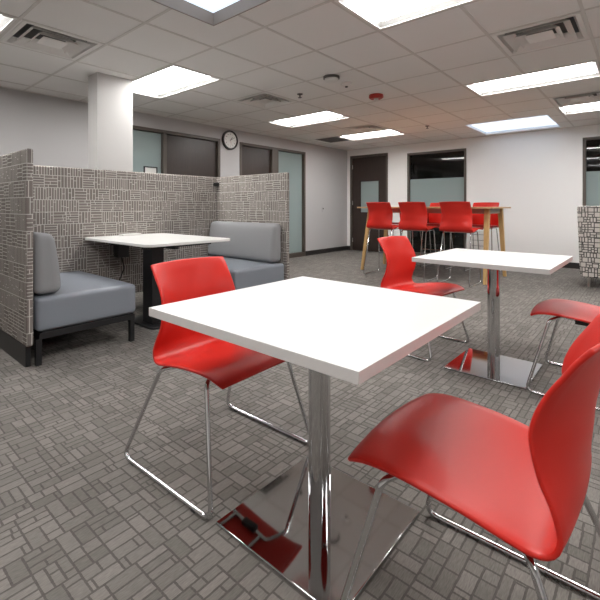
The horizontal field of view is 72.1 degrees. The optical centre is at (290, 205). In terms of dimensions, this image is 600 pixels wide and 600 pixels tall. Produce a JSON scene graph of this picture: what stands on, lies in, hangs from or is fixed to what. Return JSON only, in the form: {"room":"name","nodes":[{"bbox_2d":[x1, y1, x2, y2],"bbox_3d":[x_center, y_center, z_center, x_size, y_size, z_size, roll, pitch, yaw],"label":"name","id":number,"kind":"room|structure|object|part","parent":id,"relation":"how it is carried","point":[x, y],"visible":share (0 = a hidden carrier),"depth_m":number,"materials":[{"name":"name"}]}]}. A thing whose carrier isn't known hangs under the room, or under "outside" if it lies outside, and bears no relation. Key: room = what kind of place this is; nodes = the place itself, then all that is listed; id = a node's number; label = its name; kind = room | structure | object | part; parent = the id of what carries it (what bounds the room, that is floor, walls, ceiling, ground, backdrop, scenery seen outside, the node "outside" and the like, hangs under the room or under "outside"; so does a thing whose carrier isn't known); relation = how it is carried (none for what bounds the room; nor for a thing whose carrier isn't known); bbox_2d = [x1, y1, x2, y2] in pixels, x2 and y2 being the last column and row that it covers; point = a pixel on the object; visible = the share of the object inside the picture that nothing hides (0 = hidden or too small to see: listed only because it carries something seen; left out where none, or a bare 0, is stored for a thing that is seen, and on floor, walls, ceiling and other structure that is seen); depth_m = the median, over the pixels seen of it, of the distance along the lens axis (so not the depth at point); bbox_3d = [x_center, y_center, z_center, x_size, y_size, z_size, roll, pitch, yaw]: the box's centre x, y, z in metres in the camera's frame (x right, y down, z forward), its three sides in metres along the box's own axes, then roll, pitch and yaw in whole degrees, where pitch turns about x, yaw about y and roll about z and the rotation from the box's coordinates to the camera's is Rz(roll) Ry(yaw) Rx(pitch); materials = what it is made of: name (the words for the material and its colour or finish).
{"room":"common room","nodes":[
{"label":"common room","id":0,"kind":"room"},
{"bbox_2d":[0,87,346,250],"bbox_3d":[-2.282,-0.145,5.996,0.140,2.440,11.340,0,0,41],"label":"wall","id":1,"kind":"structure","parent":0,"point":[56,129],"depth_m":6.33,"materials":[{"name":"grey paint"}]},
{"bbox_2d":[133,125,219,176],"bbox_3d":[-1.935,-0.043,6.370,0.132,2.235,2.080,0,0,41],"label":"window","id":2,"kind":"structure","parent":1,"relation":"in","point":[149,144],"depth_m":6.22,"materials":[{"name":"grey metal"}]},
{"bbox_3d":[-2.286,-0.062,5.973,0.008,2.095,0.920,0,0,41],"label":"glass pane","id":3,"kind":"part","parent":2,"relation":"part of","materials":[{"name":"teal glass"}]},
{"bbox_2d":[144,166,156,172],"bbox_3d":[-2.092,-0.510,6.176,0.015,0.160,0.220,0,0,41],"label":"framed card","id":4,"kind":"object","parent":2,"relation":"attached to","point":[147,169],"visible":0.59,"depth_m":6.17,"materials":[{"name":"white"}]},
{"bbox_2d":[167,135,215,176],"bbox_3d":[-1.595,-0.019,6.724,0.109,2.172,0.994,0,0,41],"label":"door","id":5,"kind":"structure","parent":2,"relation":"attached to","point":[185,156],"depth_m":6.71,"materials":[{"name":"brown wood"}]},
{"bbox_2d":[222,130,237,149],"bbox_3d":[-1.059,-1.160,7.258,0.044,0.350,0.350,0,0,41],"label":"wall clock","id":6,"kind":"object","parent":1,"relation":"attached to","point":[229,138],"visible":1,"depth_m":7.24,"materials":[{"name":"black plastic"}]},
{"bbox_2d":[240,142,305,257],"bbox_3d":[-0.336,-0.043,8.207,0.132,2.235,1.890,0,0,41],"label":"window","id":7,"kind":"structure","parent":1,"relation":"in","point":[293,162],"depth_m":8.70,"materials":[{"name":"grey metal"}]},
{"bbox_2d":[242,146,269,174],"bbox_3d":[-0.643,-0.019,7.818,0.109,2.172,0.794,0,0,41],"label":"door","id":8,"kind":"structure","parent":7,"relation":"attached to","point":[255,161],"depth_m":7.82,"materials":[{"name":"brown wood"}]},
{"bbox_3d":[-0.017,-0.062,8.579,0.008,2.095,0.810,0,0,41],"label":"glass pane","id":9,"kind":"part","parent":7,"relation":"part of","materials":[{"name":"teal glass"}]},
{"bbox_2d":[306,246,346,255],"bbox_3d":[-2.272,1.025,5.894,0.008,0.100,11.200,0,0,41],"label":"baseboard","id":10,"kind":"structure","parent":1,"relation":"attached to","point":[334,249],"depth_m":9.46,"materials":[{"name":"black rubber"}]},
{"bbox_2d":[0,250,599,599],"bbox_3d":[1.270,1.100,2.811,9.680,0.050,11.480,0,0,41],"label":"floor","id":11,"kind":"structure","parent":0,"point":[78,521],"depth_m":1.74,"materials":[{"name":"carpet"}]},
{"bbox_2d":[33,232,134,365],"bbox_3d":[-1.865,0.632,3.376,1.070,0.885,0.715,0,0,41],"label":"bench","id":12,"kind":"object","parent":11,"relation":"on","point":[74,301],"visible":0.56,"depth_m":2.93,"materials":[{"name":"grey leather"}]},
{"bbox_3d":[-1.702,0.987,2.783,0.034,0.176,0.034,0,0,41],"label":"leg","id":13,"kind":"part","parent":12,"relation":"part of","materials":[{"name":"black metal"}]},
{"bbox_2d":[33,232,60,294],"bbox_3d":[-2.047,0.402,3.184,1.025,0.423,0.183,0,0,41],"label":"cushion","id":14,"kind":"object","parent":12,"relation":"on","point":[46,272],"depth_m":2.83,"materials":[{"name":"grey fabric"}]},
{"bbox_2d":[33,271,134,331],"bbox_3d":[-1.863,0.732,3.377,1.070,0.242,0.711,0,0,41],"label":"seat cushion","id":15,"kind":"object","parent":12,"relation":"on","point":[83,299],"depth_m":3.03,"materials":[{"name":"grey leather"}]},
{"bbox_3d":[-1.857,0.876,3.372,1.045,0.047,0.680,0,0,41],"label":"frame","id":16,"kind":"part","parent":12,"relation":"part of","materials":[{"name":"black metal"}]},
{"bbox_3d":[-1.265,0.987,3.284,0.034,0.176,0.034,0,0,41],"label":"leg","id":17,"kind":"part","parent":12,"relation":"part of","materials":[{"name":"black metal"}]},
{"bbox_2d":[88,72,132,171],"bbox_3d":[-1.916,-0.145,4.400,0.213,2.440,0.386,0,0,41],"label":"column","id":18,"kind":"structure","parent":11,"relation":"on","point":[110,98],"depth_m":4.31,"materials":[{"name":"grey paint"}]},
{"bbox_2d":[0,148,288,367],"bbox_3d":[-1.293,0.346,3.983,1.245,1.458,2.498,0,0,41],"label":"screen","id":19,"kind":"object","parent":11,"relation":"on","point":[71,205],"visible":0.68,"depth_m":4.14,"materials":[{"name":"fabric"}]},
{"bbox_3d":[-2.147,0.276,3.100,1.115,1.318,0.045,0,0,41],"label":"fabric panel","id":20,"kind":"part","parent":19,"relation":"part of","materials":[{"name":"grey fabric"}]},
{"bbox_3d":[-1.745,0.283,4.373,0.050,1.303,2.403,0,0,41],"label":"fabric panel","id":21,"kind":"part","parent":19,"relation":"part of","materials":[{"name":"grey fabric"}]},
{"bbox_3d":[-0.489,0.283,4.906,1.245,1.303,0.050,0,0,41],"label":"fabric panel","id":22,"kind":"part","parent":19,"relation":"part of","materials":[{"name":"grey fabric"}]},
{"bbox_2d":[85,233,229,329],"bbox_3d":[-1.278,0.690,3.942,1.210,0.770,0.880,0,0,41],"label":"table","id":23,"kind":"object","parent":11,"relation":"on","point":[153,245],"visible":0.68,"depth_m":3.70,"materials":[{"name":"white laminate"}]},
{"bbox_2d":[114,245,128,280],"bbox_3d":[-1.720,0.723,4.250,0.100,0.701,0.164,0,0,41],"label":"power outlet","id":24,"kind":"object","parent":23,"relation":"attached to","point":[120,251],"visible":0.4,"depth_m":4.20,"materials":[{"name":"black plastic"}]},
{"bbox_2d":[119,233,141,235],"bbox_3d":[-1.659,0.296,4.274,0.100,0.018,0.200,0,0,41],"label":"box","id":25,"kind":"object","parent":23,"relation":"on","point":[127,234],"visible":0.94,"depth_m":4.24,"materials":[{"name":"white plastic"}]},
{"bbox_2d":[124,256,307,519],"bbox_3d":[-0.300,0.663,1.796,0.574,0.824,0.598,0,0,40],"label":"cafe chair","id":26,"kind":"object","parent":11,"relation":"on","point":[225,364],"visible":0.65,"depth_m":1.79,"materials":[{"name":"red plastic"}]},
{"bbox_3d":[-0.443,0.853,1.629,0.570,0.443,0.157,0,0,40],"label":"sled frame","id":27,"kind":"part","parent":26,"relation":"part of","materials":[{"name":"silver metal"}]},
{"bbox_3d":[-0.161,0.853,1.966,0.570,0.443,0.157,0,0,40],"label":"sled frame","id":28,"kind":"part","parent":26,"relation":"part of","materials":[{"name":"silver metal"}]},
{"bbox_2d":[170,221,283,289],"bbox_3d":[-0.729,0.632,4.604,1.170,0.885,0.715,0,0,41],"label":"bench","id":29,"kind":"object","parent":11,"relation":"on","point":[252,252],"visible":0.66,"depth_m":4.50,"materials":[{"name":"grey leather"}]},
{"bbox_2d":[170,255,283,289],"bbox_3d":[-0.730,0.732,4.602,1.170,0.242,0.711,0,0,41],"label":"seat cushion","id":30,"kind":"object","parent":29,"relation":"on","point":[245,272],"depth_m":4.26,"materials":[{"name":"grey leather"}]},
{"bbox_2d":[208,221,280,262],"bbox_3d":[-0.565,0.402,4.811,1.125,0.423,0.183,0,0,41],"label":"cushion","id":31,"kind":"object","parent":29,"relation":"on","point":[249,241],"depth_m":4.64,"materials":[{"name":"grey fabric"}]},
{"bbox_2d":[149,276,480,599],"bbox_3d":[0.100,0.707,1.411,0.810,0.737,0.810,0,0,41],"label":"pedestal table","id":32,"kind":"object","parent":11,"relation":"on","point":[306,524],"visible":1,"depth_m":1.32,"materials":[{"name":"white laminate"}]},
{"bbox_3d":[0.100,1.069,1.411,0.498,0.012,0.498,0,0,41],"label":"plate","id":33,"kind":"part","parent":32,"relation":"part of","materials":[{"name":"silver metal"}]},
{"bbox_2d":[363,202,400,273],"bbox_3d":[1.495,0.506,6.512,0.479,1.135,0.571,0,0,41],"label":"bar stool","id":34,"kind":"object","parent":11,"relation":"on","point":[380,217],"visible":0.88,"depth_m":6.35,"materials":[{"name":"red plastic"}]},
{"bbox_3d":[1.321,0.710,6.616,0.045,0.727,0.499,0,0,41],"label":"sled frame","id":35,"kind":"part","parent":34,"relation":"part of","materials":[{"name":"silver metal"}]},
{"bbox_2d":[392,213,423,265],"bbox_3d":[2.151,0.506,7.600,0.479,1.135,0.571,0,0,41],"label":"bar stool","id":36,"kind":"object","parent":11,"relation":"on","point":[400,213],"visible":0.09,"depth_m":7.49,"materials":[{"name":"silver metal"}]},
{"bbox_3d":[2.326,0.710,7.496,0.045,0.727,0.499,0,0,41],"label":"sled frame","id":37,"kind":"part","parent":36,"relation":"part of","materials":[{"name":"silver metal"}]},
{"bbox_2d":[398,202,438,281],"bbox_3d":[1.906,0.506,6.154,0.479,1.135,0.571,0,0,41],"label":"bar stool","id":38,"kind":"object","parent":11,"relation":"on","point":[414,216],"visible":0.94,"depth_m":5.98,"materials":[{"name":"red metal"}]},
{"bbox_3d":[2.034,0.710,5.995,0.045,0.726,0.499,0,0,41],"label":"sled frame","id":39,"kind":"part","parent":38,"relation":"part of","materials":[{"name":"silver metal"}]},
{"bbox_2d":[377,236,468,361],"bbox_3d":[0.990,0.663,3.218,0.598,0.824,0.574,0,0,-42],"label":"cafe chair","id":40,"kind":"object","parent":11,"relation":"on","point":[399,252],"visible":0.69,"depth_m":3.34,"materials":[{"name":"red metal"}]},
{"bbox_3d":[0.826,0.853,3.072,0.157,0.443,0.570,0,0,-42],"label":"sled frame","id":41,"kind":"part","parent":40,"relation":"part of","materials":[{"name":"silver metal"}]},
{"bbox_3d":[1.152,0.853,3.366,0.157,0.443,0.570,0,0,-42],"label":"sled frame","id":42,"kind":"part","parent":40,"relation":"part of","materials":[{"name":"silver metal"}]},
{"bbox_2d":[357,207,510,284],"bbox_3d":[2.253,0.544,6.622,2.122,1.062,1.000,0,0,41],"label":"table","id":43,"kind":"object","parent":11,"relation":"on","point":[486,211],"visible":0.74,"depth_m":6.20,"materials":[{"name":"brown wood"}]},
{"bbox_3d":[1.300,0.556,6.977,0.220,1.038,0.090,0,0,6],"label":"leg","id":44,"kind":"part","parent":43,"relation":"part of","materials":[{"name":"brown wood"}]},
{"bbox_3d":[1.756,0.556,7.524,0.091,1.038,0.247,0,0,4],"label":"leg","id":45,"kind":"part","parent":43,"relation":"part of","materials":[{"name":"brown wood"}]},
{"bbox_3d":[2.709,0.556,5.703,0.072,1.038,0.211,0,0,41],"label":"leg","id":46,"kind":"part","parent":43,"relation":"part of","materials":[{"name":"brown wood"}]},
{"bbox_3d":[3.213,0.556,6.250,0.189,1.038,0.076,0,0,-42],"label":"leg","id":47,"kind":"part","parent":43,"relation":"part of","materials":[{"name":"brown wood"}]},
{"bbox_2d":[420,203,453,268],"bbox_3d":[2.574,0.506,7.233,0.479,1.135,0.571,0,0,41],"label":"bar stool","id":48,"kind":"object","parent":11,"relation":"on","point":[434,218],"visible":0.41,"depth_m":7.41,"materials":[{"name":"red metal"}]},
{"bbox_3d":[2.446,0.710,7.391,0.045,0.726,0.499,0,0,41],"label":"sled frame","id":49,"kind":"part","parent":48,"relation":"part of","materials":[{"name":"silver metal"}]},
{"bbox_3d":[2.748,0.710,7.128,0.045,0.727,0.499,0,0,41],"label":"sled frame","id":50,"kind":"part","parent":48,"relation":"part of","materials":[{"name":"silver metal"}]},
{"bbox_2d":[437,201,482,287],"bbox_3d":[2.367,0.506,5.739,0.479,1.135,0.571,0,0,41],"label":"bar stool","id":51,"kind":"object","parent":11,"relation":"on","point":[456,217],"visible":0.95,"depth_m":5.58,"materials":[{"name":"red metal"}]},
{"bbox_3d":[2.193,0.710,5.843,0.045,0.727,0.499,0,0,41],"label":"sled frame","id":52,"kind":"part","parent":51,"relation":"part of","materials":[{"name":"silver metal"}]},
{"bbox_3d":[2.495,0.710,5.581,0.045,0.726,0.499,0,0,41],"label":"sled frame","id":53,"kind":"part","parent":51,"relation":"part of","materials":[{"name":"silver metal"}]},
{"bbox_2d":[340,314,599,599],"bbox_3d":[0.500,0.663,1.035,0.574,0.824,0.598,0,0,41],"label":"cafe chair","id":54,"kind":"object","parent":11,"relation":"on","point":[524,485],"visible":1,"depth_m":0.95,"materials":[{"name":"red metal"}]},
{"bbox_3d":[0.357,0.853,0.868,0.570,0.443,0.157,0,0,41],"label":"sled frame","id":55,"kind":"part","parent":54,"relation":"part of","materials":[{"name":"silver metal"}]},
{"bbox_3d":[0.646,0.853,1.200,0.570,0.443,0.157,0,0,41],"label":"sled frame","id":56,"kind":"part","parent":54,"relation":"part of","materials":[{"name":"silver metal"}]},
{"bbox_2d":[464,202,500,270],"bbox_3d":[3.139,0.506,6.740,0.479,1.135,0.571,0,0,41],"label":"bar stool","id":57,"kind":"object","parent":11,"relation":"on","point":[477,219],"visible":0.52,"depth_m":6.83,"materials":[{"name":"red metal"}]},
{"bbox_3d":[3.012,0.710,6.899,0.045,0.726,0.499,0,0,41],"label":"sled frame","id":58,"kind":"part","parent":57,"relation":"part of","materials":[{"name":"silver metal"}]},
{"bbox_3d":[3.314,0.710,6.636,0.045,0.727,0.499,0,0,41],"label":"sled frame","id":59,"kind":"part","parent":57,"relation":"part of","materials":[{"name":"silver metal"}]},
{"bbox_2d":[412,248,572,389],"bbox_3d":[1.356,0.707,2.745,0.780,0.737,0.800,0,0,42],"label":"pedestal table","id":60,"kind":"object","parent":11,"relation":"on","point":[490,365],"visible":1,"depth_m":2.71,"materials":[{"name":"white laminate"}]},
{"bbox_3d":[1.356,1.069,2.745,0.484,0.012,0.484,0,0,42],"label":"plate","id":61,"kind":"part","parent":60,"relation":"part of","materials":[{"name":"silver metal"}]},
{"bbox_2d":[526,299,599,410],"bbox_3d":[1.769,0.663,2.417,0.574,0.824,0.598,0,0,41],"label":"cafe chair","id":62,"kind":"object","parent":11,"relation":"on","point":[582,313],"visible":0.92,"depth_m":2.43,"materials":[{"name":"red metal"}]},
{"bbox_3d":[1.915,0.853,2.581,0.570,0.443,0.157,0,0,41],"label":"sled frame","id":63,"kind":"part","parent":62,"relation":"part of","materials":[{"name":"silver metal"}]},
{"bbox_2d":[577,206,599,286],"bbox_3d":[4.506,0.537,5.325,1.238,1.075,0.759,0,0,41],"label":"lounge chair","id":64,"kind":"object","parent":11,"relation":"on","point":[588,217],"visible":1,"depth_m":5.38,"materials":[{"name":"fabric"}]},
{"bbox_2d":[0,0,599,149],"bbox_3d":[1.270,-1.380,2.811,9.680,0.030,11.480,0,0,41],"label":"ceiling","id":65,"kind":"structure","parent":0,"point":[325,25],"depth_m":3.86,"materials":[{"name":"white tile"}]},
{"bbox_2d":[0,14,16,34],"bbox_3d":[-2.640,-1.385,3.162,1.212,0.052,0.607,0,0,41],"label":"ceiling light","id":66,"kind":"object","parent":65,"relation":"attached to","point":[6,21],"visible":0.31,"depth_m":3.07,"materials":[{"name":"white plastic"}]},
{"bbox_2d":[0,21,103,60],"bbox_3d":[-1.988,-1.388,3.440,0.590,0.074,0.590,0,0,41],"label":"ceiling vent","id":67,"kind":"object","parent":65,"relation":"in","point":[27,35],"visible":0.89,"depth_m":3.44,"materials":[{"name":"white metal"}]},
{"bbox_3d":[-1.988,-1.361,3.440,0.190,0.004,0.190,0,0,41],"label":"plate","id":68,"kind":"part","parent":67,"relation":"part of","materials":[{"name":"white metal"}]},
{"bbox_2d":[133,65,221,98],"bbox_3d":[-1.389,-1.385,4.599,1.212,0.052,0.607,0,0,41],"label":"ceiling light","id":69,"kind":"object","parent":65,"relation":"attached to","point":[170,80],"visible":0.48,"depth_m":4.59,"materials":[{"name":"white plastic"}]},
{"bbox_2d":[151,0,269,25],"bbox_3d":[-0.520,-1.424,2.255,1.230,0.122,1.230,0,0,41],"label":"ceiling light","id":70,"kind":"object","parent":65,"relation":"attached to","point":[211,12],"depth_m":2.96,"materials":[{"name":"beige"}]},
{"bbox_3d":[-0.520,-1.465,2.255,1.230,0.020,1.230,0,0,41],"label":"glass pane","id":71,"kind":"part","parent":70,"relation":"part of","materials":[{"name":"white"}]},
{"bbox_2d":[234,92,295,108],"bbox_3d":[-0.322,-1.388,5.354,0.590,0.074,0.590,0,0,41],"label":"ceiling vent","id":72,"kind":"object","parent":65,"relation":"in","point":[265,100],"visible":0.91,"depth_m":5.37,"materials":[{"name":"white metal"}]},
{"bbox_3d":[-0.322,-1.361,5.354,0.190,0.004,0.190,0,0,41],"label":"plate","id":73,"kind":"part","parent":72,"relation":"part of","materials":[{"name":"white metal"}]},
{"bbox_2d":[0,0,599,149],"bbox_3d":[1.270,-1.363,2.811,9.400,0.004,11.200,0,0,41],"label":"ceiling grid","id":74,"kind":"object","parent":65,"relation":"attached to","point":[582,10],"depth_m":3.96,"materials":[{"name":"white metal"}]},
{"bbox_2d":[268,111,350,127],"bbox_3d":[0.278,-1.385,6.515,1.212,0.052,0.607,0,0,41],"label":"ceiling light","id":75,"kind":"object","parent":65,"relation":"attached to","point":[325,116],"visible":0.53,"depth_m":6.58,"materials":[{"name":"white plastic"}]},
{"bbox_2d":[323,74,339,82],"bbox_3d":[0.435,-1.331,4.334,0.170,0.060,0.170,0,0,41],"label":"smoke detector","id":76,"kind":"object","parent":65,"relation":"attached to","point":[330,78],"visible":1,"depth_m":4.28,"materials":[{"name":"grey plastic"}]},
{"bbox_2d":[313,136,352,142],"bbox_3d":[0.895,-1.359,8.441,0.600,0.004,0.600,0,0,41],"label":"ceiling vent","id":77,"kind":"object","parent":65,"relation":"in","point":[328,139],"visible":1,"depth_m":8.41,"materials":[{"name":"grey metal"}]},
{"bbox_2d":[341,82,351,87],"bbox_3d":[0.624,-1.336,4.567,0.124,0.050,0.124,0,0,41],"label":"sensor","id":78,"kind":"object","parent":65,"relation":"attached to","point":[344,84],"visible":1,"depth_m":4.53,"materials":[{"name":"white plastic"}]},
{"bbox_2d":[343,124,387,132],"bbox_3d":[1.346,-1.388,7.269,0.590,0.074,0.590,0,0,41],"label":"ceiling vent","id":79,"kind":"object","parent":65,"relation":"in","point":[366,128],"visible":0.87,"depth_m":7.30,"materials":[{"name":"white metal"}]},
{"bbox_2d":[336,129,403,140],"bbox_3d":[1.529,-1.385,7.952,1.212,0.052,0.607,0,0,41],"label":"ceiling light","id":80,"kind":"object","parent":65,"relation":"attached to","point":[383,133],"visible":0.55,"depth_m":8.00,"materials":[{"name":"white plastic"}]},
{"bbox_2d":[369,93,382,100],"bbox_3d":[1.055,-1.324,5.054,0.176,0.074,0.176,0,0,41],"label":"fire alarm strobe","id":81,"kind":"object","parent":65,"relation":"attached to","point":[376,96],"visible":1,"depth_m":5.00,"materials":[{"name":"red plastic"}]},
{"bbox_2d":[334,0,475,30],"bbox_3d":[0.949,-1.385,2.564,1.212,0.052,0.607,0,0,41],"label":"ceiling light","id":82,"kind":"object","parent":65,"relation":"attached to","point":[381,14],"visible":1,"depth_m":2.89,"materials":[{"name":"white plastic"}]},
{"bbox_2d":[465,115,560,134],"bbox_3d":[3.797,-1.401,7.015,1.210,0.077,1.220,0,0,41],"label":"ceiling light","id":83,"kind":"object","parent":65,"relation":"attached to","point":[543,121],"depth_m":7.15,"materials":[{"name":"white plastic"}]},
{"bbox_2d":[464,60,599,95],"bbox_3d":[2.616,-1.385,4.479,1.212,0.052,0.607,0,0,41],"label":"ceiling light","id":84,"kind":"object","parent":65,"relation":"attached to","point":[587,70],"visible":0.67,"depth_m":4.49,"materials":[{"name":"white plastic"}]},
{"bbox_2d":[491,13,589,55],"bbox_3d":[2.017,-1.388,3.318,0.590,0.074,0.590,0,0,41],"label":"ceiling vent","id":85,"kind":"object","parent":65,"relation":"in","point":[571,28],"visible":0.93,"depth_m":3.33,"materials":[{"name":"white metal"}]},
{"bbox_3d":[2.017,-1.361,3.318,0.190,0.004,0.190,0,0,41],"label":"plate","id":86,"kind":"part","parent":85,"relation":"part of","materials":[{"name":"white metal"}]},
{"bbox_2d":[549,91,599,106],"bbox_3d":[3.684,-1.388,5.234,0.590,0.074,0.590,0,0,41],"label":"ceiling vent","id":87,"kind":"object","parent":65,"relation":"in","point":[594,96],"visible":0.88,"depth_m":5.26,"materials":[{"name":"white metal"}]},
{"bbox_3d":[3.684,-1.361,5.234,0.190,0.004,0.190,0,0,41],"label":"plate","id":88,"kind":"part","parent":87,"relation":"part of","materials":[{"name":"white metal"}]},
{"bbox_2d":[557,102,599,114],"bbox_3d":[4.335,-1.385,5.509,1.212,0.052,0.607,0,0,41],"label":"ceiling light","id":89,"kind":"object","parent":65,"relation":"attached to","point":[594,106],"visible":0.7,"depth_m":5.85,"materials":[{"name":"white plastic"}]},
{"bbox_2d":[347,124,599,262],"bbox_3d":[4.993,-0.145,7.088,9.400,2.440,0.140,0,0,41],"label":"wall","id":90,"kind":"structure","parent":0,"point":[538,175],"depth_m":7.59,"materials":[{"name":"white paint"}]},
{"bbox_2d":[0,86,597,150],"bbox_3d":[1.270,-1.362,2.811,9.400,0.006,11.200,0,0,41],"label":"trim","id":91,"kind":"structure","parent":90,"relation":"attached to","point":[0,86],"depth_m":7.15,"materials":[{"name":"white"}]},
{"bbox_2d":[352,156,385,251],"bbox_3d":[1.857,-0.046,9.742,0.910,2.227,0.114,0,0,41],"label":"door","id":92,"kind":"structure","parent":90,"relation":"in","point":[369,173],"depth_m":9.80,"materials":[{"name":"brown wood"}]},
{"bbox_3d":[1.890,-0.220,9.752,0.484,0.734,0.008,0,0,41],"label":"glass pane","id":93,"kind":"part","parent":92,"relation":"part of","materials":[{"name":"teal glass"}]},
{"bbox_2d":[350,153,387,249],"bbox_3d":[1.886,-0.070,9.771,1.010,2.290,0.132,0,0,41],"label":"trim","id":94,"kind":"structure","parent":90,"relation":"attached to","point":[379,154],"depth_m":10.03,"materials":[{"name":"brown metal"}]},
{"bbox_2d":[407,148,465,254],"bbox_3d":[3.097,-0.052,8.717,1.260,2.215,0.132,0,0,41],"label":"window","id":95,"kind":"structure","parent":90,"relation":"in","point":[435,190],"depth_m":8.74,"materials":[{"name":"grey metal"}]},
{"bbox_2d":[347,246,579,268],"bbox_3d":[4.944,1.025,7.032,9.400,0.100,0.008,0,0,41],"label":"baseboard","id":96,"kind":"structure","parent":90,"relation":"attached to","point":[570,264],"depth_m":7.11,"materials":[{"name":"black rubber"}]},
{"bbox_2d":[471,230,483,249],"bbox_3d":[3.693,0.665,8.091,0.280,0.380,0.053,0,0,41],"label":"wall box","id":97,"kind":"object","parent":90,"relation":"attached to","point":[480,232],"visible":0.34,"depth_m":8.06,"materials":[{"name":"white plastic"}]},
{"bbox_2d":[583,136,599,205],"bbox_3d":[5.526,-0.052,6.603,1.360,2.215,0.132,0,0,41],"label":"window","id":98,"kind":"structure","parent":90,"relation":"in","point":[591,180],"depth_m":6.97,"materials":[{"name":"glass"}]},
{"bbox_2d":[412,140,599,252],"bbox_3d":[5.902,-0.145,8.284,9.800,2.540,2.860,0,0,41],"label":"window glass","id":99,"kind":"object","parent":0,"point":[441,165],"depth_m":11.36,"materials":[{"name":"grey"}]}
]}

